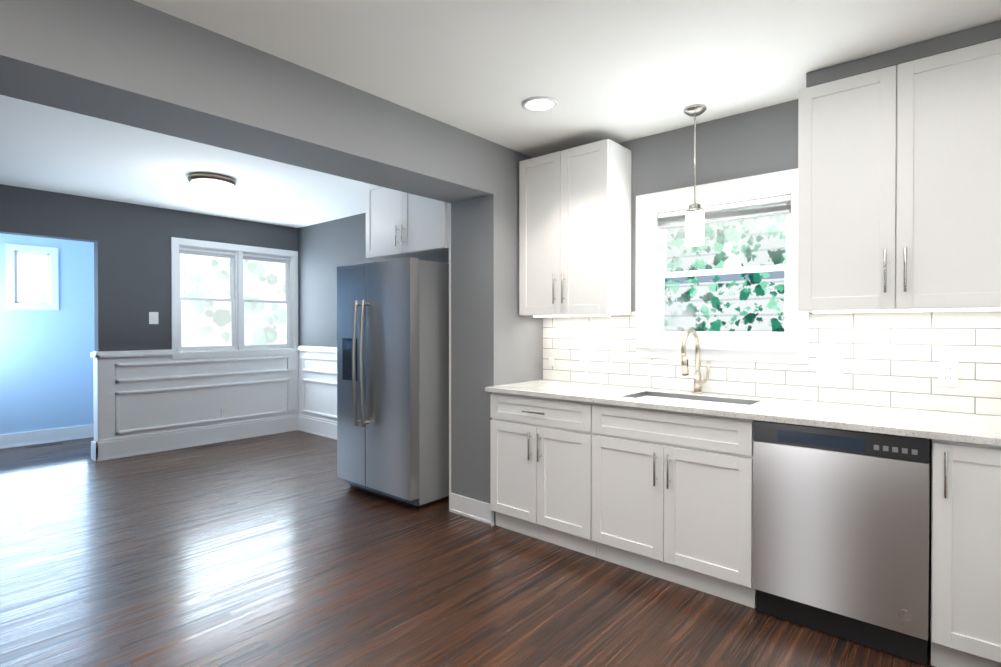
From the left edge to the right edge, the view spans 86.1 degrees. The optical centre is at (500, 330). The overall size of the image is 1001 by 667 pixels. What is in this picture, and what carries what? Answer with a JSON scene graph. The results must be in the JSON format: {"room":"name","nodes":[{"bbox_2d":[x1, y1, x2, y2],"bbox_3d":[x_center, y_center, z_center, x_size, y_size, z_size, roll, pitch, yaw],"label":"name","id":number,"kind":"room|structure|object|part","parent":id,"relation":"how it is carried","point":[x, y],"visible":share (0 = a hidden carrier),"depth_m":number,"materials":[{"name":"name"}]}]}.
{"room":"kitchen","nodes":[
{"label":"kitchen","id":0,"kind":"room"},
{"bbox_2d":[0,233,94,434],"bbox_3d":[-5.261,0.033,5.885,0.140,2.450,2.080,0,1,41],"label":"wall","id":1,"kind":"structure","parent":0,"point":[46,370],"depth_m":6.03,"materials":[{"name":"blue paint"}]},
{"bbox_2d":[6,243,58,309],"bbox_3d":[-5.182,-0.580,5.927,0.118,0.705,0.435,0,1,41],"label":"room window","id":2,"kind":"structure","parent":1,"relation":"in","point":[52,280],"depth_m":5.91,"materials":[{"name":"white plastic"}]},
{"bbox_2d":[0,424,93,448],"bbox_3d":[-5.201,1.184,5.842,0.021,0.150,1.800,0,1,41],"label":"baseboard","id":3,"kind":"structure","parent":1,"relation":"attached to","point":[11,440],"depth_m":5.96,"materials":[{"name":"white paint"}]},
{"bbox_2d":[0,184,298,351],"bbox_3d":[-3.708,-0.009,5.514,0.140,2.540,3.400,0,1,41],"label":"wall","id":4,"kind":"structure","parent":0,"point":[132,266],"depth_m":5.37,"materials":[{"name":"grey paint"}]},
{"bbox_2d":[149,312,158,323],"bbox_3d":[-3.586,-0.129,5.540,0.010,0.125,0.085,0,1,41],"label":"light switch","id":5,"kind":"object","parent":4,"relation":"attached to","point":[153,317],"visible":1,"depth_m":5.54,"materials":[{"name":"white plastic"}]},
{"bbox_2d":[90,346,297,461],"bbox_3d":[-3.244,0.728,5.940,0.060,1.059,2.040,0,1,41],"label":"wainscoting","id":6,"kind":"structure","parent":4,"relation":"attached to","point":[148,401],"depth_m":5.74,"materials":[{"name":"white paint"}]},
{"bbox_2d":[171,237,297,358],"bbox_3d":[-3.059,-0.344,6.240,0.146,1.292,1.423,0,1,41],"label":"dining room window","id":7,"kind":"structure","parent":4,"relation":"in","point":[236,254],"depth_m":6.20,"materials":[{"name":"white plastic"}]},
{"bbox_2d":[0,0,542,523],"bbox_3d":[-1.326,0.017,2.331,0.400,2.540,5.410,0,1,41],"label":"wall","id":8,"kind":"structure","parent":0,"point":[132,64],"depth_m":2.59,"materials":[{"name":"grey paint"}]},
{"bbox_2d":[449,493,493,526],"bbox_3d":[-0.202,1.211,3.636,0.421,0.130,0.040,0,1,41],"label":"baseboard","id":9,"kind":"structure","parent":8,"relation":"attached to","point":[477,510],"depth_m":3.59,"materials":[{"name":"white paint"}]},
{"bbox_2d":[298,213,381,346],"bbox_3d":[-1.186,-0.010,5.682,3.750,2.540,0.140,0,1,41],"label":"wall","id":10,"kind":"structure","parent":0,"point":[326,249],"depth_m":6.37,"materials":[{"name":"grey paint"}]},
{"bbox_2d":[298,346,336,439],"bbox_3d":[-1.624,0.728,5.945,2.469,1.059,0.039,0,1,41],"label":"trim","id":11,"kind":"structure","parent":10,"relation":"attached to","point":[317,366],"depth_m":6.44,"materials":[{"name":"white paint"}]},
{"bbox_2d":[366,184,450,508],"bbox_3d":[-0.478,0.030,4.410,1.011,2.480,0.865,0,1,41],"label":"cabinet","id":12,"kind":"object","parent":10,"relation":"attached to","point":[400,224],"visible":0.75,"depth_m":4.10,"materials":[{"name":"white wood"}]},
{"bbox_3d":[-0.090,0.189,4.103,0.019,2.167,0.827,0,1,41],"label":"fridge panel","id":13,"kind":"part","parent":12,"relation":"part of","materials":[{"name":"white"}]},
{"bbox_2d":[0,430,934,666],"bbox_3d":[-1.935,1.306,3.061,8.880,0.050,5.710,0,1,41],"label":"floor","id":14,"kind":"structure","parent":0,"point":[288,549],"depth_m":2.70,"materials":[{"name":"brown wood"}]},
{"bbox_2d":[25,442,60,447],"bbox_3d":[-5.023,1.256,5.888,0.110,0.006,0.300,0,1,41],"label":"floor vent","id":15,"kind":"object","parent":14,"relation":"in","point":[45,444],"visible":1,"depth_m":5.88,"materials":[{"name":"grey metal"}]},
{"bbox_2d":[190,443,222,448],"bbox_3d":[-3.197,1.256,5.836,0.110,0.006,0.300,0,1,41],"label":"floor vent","id":16,"kind":"object","parent":14,"relation":"in","point":[208,445],"visible":0.98,"depth_m":5.84,"materials":[{"name":"grey metal"}]},
{"bbox_2d":[337,257,448,508],"bbox_3d":[-0.715,0.378,4.330,0.910,1.785,0.964,0,1,41],"label":"refrigerator","id":17,"kind":"object","parent":14,"relation":"on","point":[393,379],"visible":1,"depth_m":3.93,"materials":[{"name":"grey metal"}]},
{"bbox_2d":[490,393,576,550],"bbox_3d":[0.438,0.836,3.431,0.815,0.884,0.606,0,1,41],"label":"base cabinet","id":18,"kind":"object","parent":14,"relation":"on","point":[533,440],"depth_m":3.23,"materials":[{"name":"white wood"}]},
{"bbox_3d":[0.403,0.836,3.437,0.754,0.884,0.645,0,1,41],"label":"cab drawer","id":19,"kind":"part","parent":18,"relation":"part of","materials":[{"name":"white wood"}]},
{"bbox_2d":[577,401,772,607],"bbox_3d":[0.996,0.840,2.952,0.900,0.884,0.606,0,1,41],"label":"base cabinet","id":20,"kind":"object","parent":14,"relation":"on","point":[655,482],"depth_m":2.69,"materials":[{"name":"white wood"}]},
{"bbox_2d":[485,381,1000,448],"bbox_3d":[1.307,0.384,2.662,3.164,0.029,0.637,0,1,41],"label":"countertop","id":21,"kind":"structure","parent":20,"relation":"on","point":[963,428],"depth_m":2.46,"materials":[{"name":"white stone"}]},
{"bbox_2d":[621,389,752,404],"bbox_3d":[1.023,0.487,2.916,0.684,0.230,0.373,0,1,41],"label":"sink","id":22,"kind":"object","parent":21,"relation":"in","point":[700,398],"depth_m":3.05,"materials":[{"name":"silver metal"}]},
{"bbox_2d":[681,329,708,392],"bbox_3d":[1.098,0.178,3.024,0.099,0.378,0.253,0,1,41],"label":"faucet","id":23,"kind":"object","parent":21,"relation":"on","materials":[{"name":"silver metal"}]},
{"bbox_2d":[753,420,931,665],"bbox_3d":[1.571,0.846,2.445,0.621,0.880,0.596,0,1,41],"label":"dishwasher","id":24,"kind":"object","parent":14,"relation":"on","point":[841,533],"visible":0.98,"depth_m":2.20,"materials":[{"name":"silver metal"}]},
{"bbox_2d":[931,441,1000,666],"bbox_3d":[1.928,0.846,2.153,0.289,0.884,0.606,0,1,41],"label":"base cabinet","id":25,"kind":"object","parent":14,"relation":"on","point":[966,488],"depth_m":1.96,"materials":[{"name":"white wood"}]},
{"bbox_2d":[0,0,1000,227],"bbox_3d":[-1.493,-1.290,2.464,7.460,0.130,5.410,0,1,41],"label":"ceiling","id":26,"kind":"structure","parent":0,"point":[618,71],"depth_m":2.51,"materials":[{"name":"white paint"}]},
{"bbox_2d":[188,172,235,192],"bbox_3d":[-2.402,-1.214,4.463,0.356,0.113,0.356,0,1,41],"label":"ceiling light","id":27,"kind":"object","parent":26,"relation":"attached to","point":[212,182],"visible":1,"depth_m":4.36,"materials":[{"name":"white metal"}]},
{"bbox_2d":[522,96,557,111],"bbox_3d":[0.214,-1.224,2.904,0.196,0.009,0.196,0,1,41],"label":"recessed light","id":28,"kind":"object","parent":26,"relation":"in","point":[539,104],"visible":1,"depth_m":2.90,"materials":[{"name":"white paint"}]},
{"bbox_2d":[684,104,706,246],"bbox_3d":[1.078,-0.851,2.970,0.120,0.755,0.120,0,1,41],"label":"light","id":29,"kind":"object","parent":26,"relation":"hanging from","point":[694,223],"visible":1,"depth_m":2.94,"materials":[{"name":"silver metal"}]},
{"bbox_2d":[555,99,968,413],"bbox_3d":[1.463,0.026,3.042,3.710,2.510,0.140,0,1,41],"label":"wall","id":30,"kind":"structure","parent":0,"point":[764,140],"depth_m":3.12,"materials":[{"name":"grey paint"}]},
{"bbox_2d":[549,357,554,366],"bbox_3d":[0.368,0.224,3.871,0.050,0.070,0.010,0,1,41],"label":"outlet","id":31,"kind":"object","parent":30,"relation":"attached to","point":[551,361],"visible":1,"depth_m":3.86,"materials":[{"name":"white plastic"}]},
{"bbox_2d":[519,139,630,316],"bbox_3d":[0.487,-0.633,3.575,0.687,1.060,0.307,0,1,41],"label":"upper cabinet","id":32,"kind":"object","parent":30,"relation":"attached to","point":[575,203],"depth_m":3.41,"materials":[{"name":"white wood"}]},
{"bbox_2d":[632,168,808,363],"bbox_3d":[1.272,-0.343,3.163,0.989,1.035,0.170,0,1,41],"label":"kitchen window","id":33,"kind":"structure","parent":30,"relation":"in","point":[656,212],"depth_m":3.13,"materials":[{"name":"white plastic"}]},
{"bbox_2d":[543,311,1000,415],"bbox_3d":[1.513,0.125,2.901,3.164,0.486,0.008,0,1,41],"label":"backsplash","id":34,"kind":"structure","parent":30,"relation":"attached to","point":[890,359],"depth_m":2.69,"materials":[{"name":"white tile"}]},
{"bbox_2d":[817,356,842,378],"bbox_3d":[1.685,0.188,2.742,0.118,0.115,0.010,0,1,41],"label":"light switch","id":35,"kind":"object","parent":30,"relation":"attached to","point":[830,367],"visible":1,"depth_m":2.74,"materials":[{"name":"white plastic"}]},
{"bbox_2d":[798,20,1000,312],"bbox_3d":[1.827,-0.658,2.425,0.801,1.128,0.307,0,1,41],"label":"upper cabinet","id":36,"kind":"object","parent":30,"relation":"attached to","point":[899,187],"depth_m":2.30,"materials":[{"name":"white wood"}]},
{"bbox_2d":[938,360,957,386],"bbox_3d":[2.039,0.196,2.440,0.070,0.115,0.008,0,1,41],"label":"outlet","id":37,"kind":"object","parent":30,"relation":"attached to","point":[947,373],"visible":1,"depth_m":2.44,"materials":[{"name":"white plastic"}]},
{"label":"outside","id":38,"kind":"structure","parent":0,"visible":0},
{"bbox_2d":[17,253,286,346],"bbox_3d":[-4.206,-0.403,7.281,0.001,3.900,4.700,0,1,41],"label":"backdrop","id":39,"kind":"structure","parent":38,"point":[200,291],"depth_m":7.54,"materials":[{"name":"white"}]},
{"bbox_2d":[665,204,785,331],"bbox_3d":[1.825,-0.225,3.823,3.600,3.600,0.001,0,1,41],"label":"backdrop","id":40,"kind":"structure","parent":38,"point":[723,233],"depth_m":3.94,"materials":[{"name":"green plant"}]}
]}

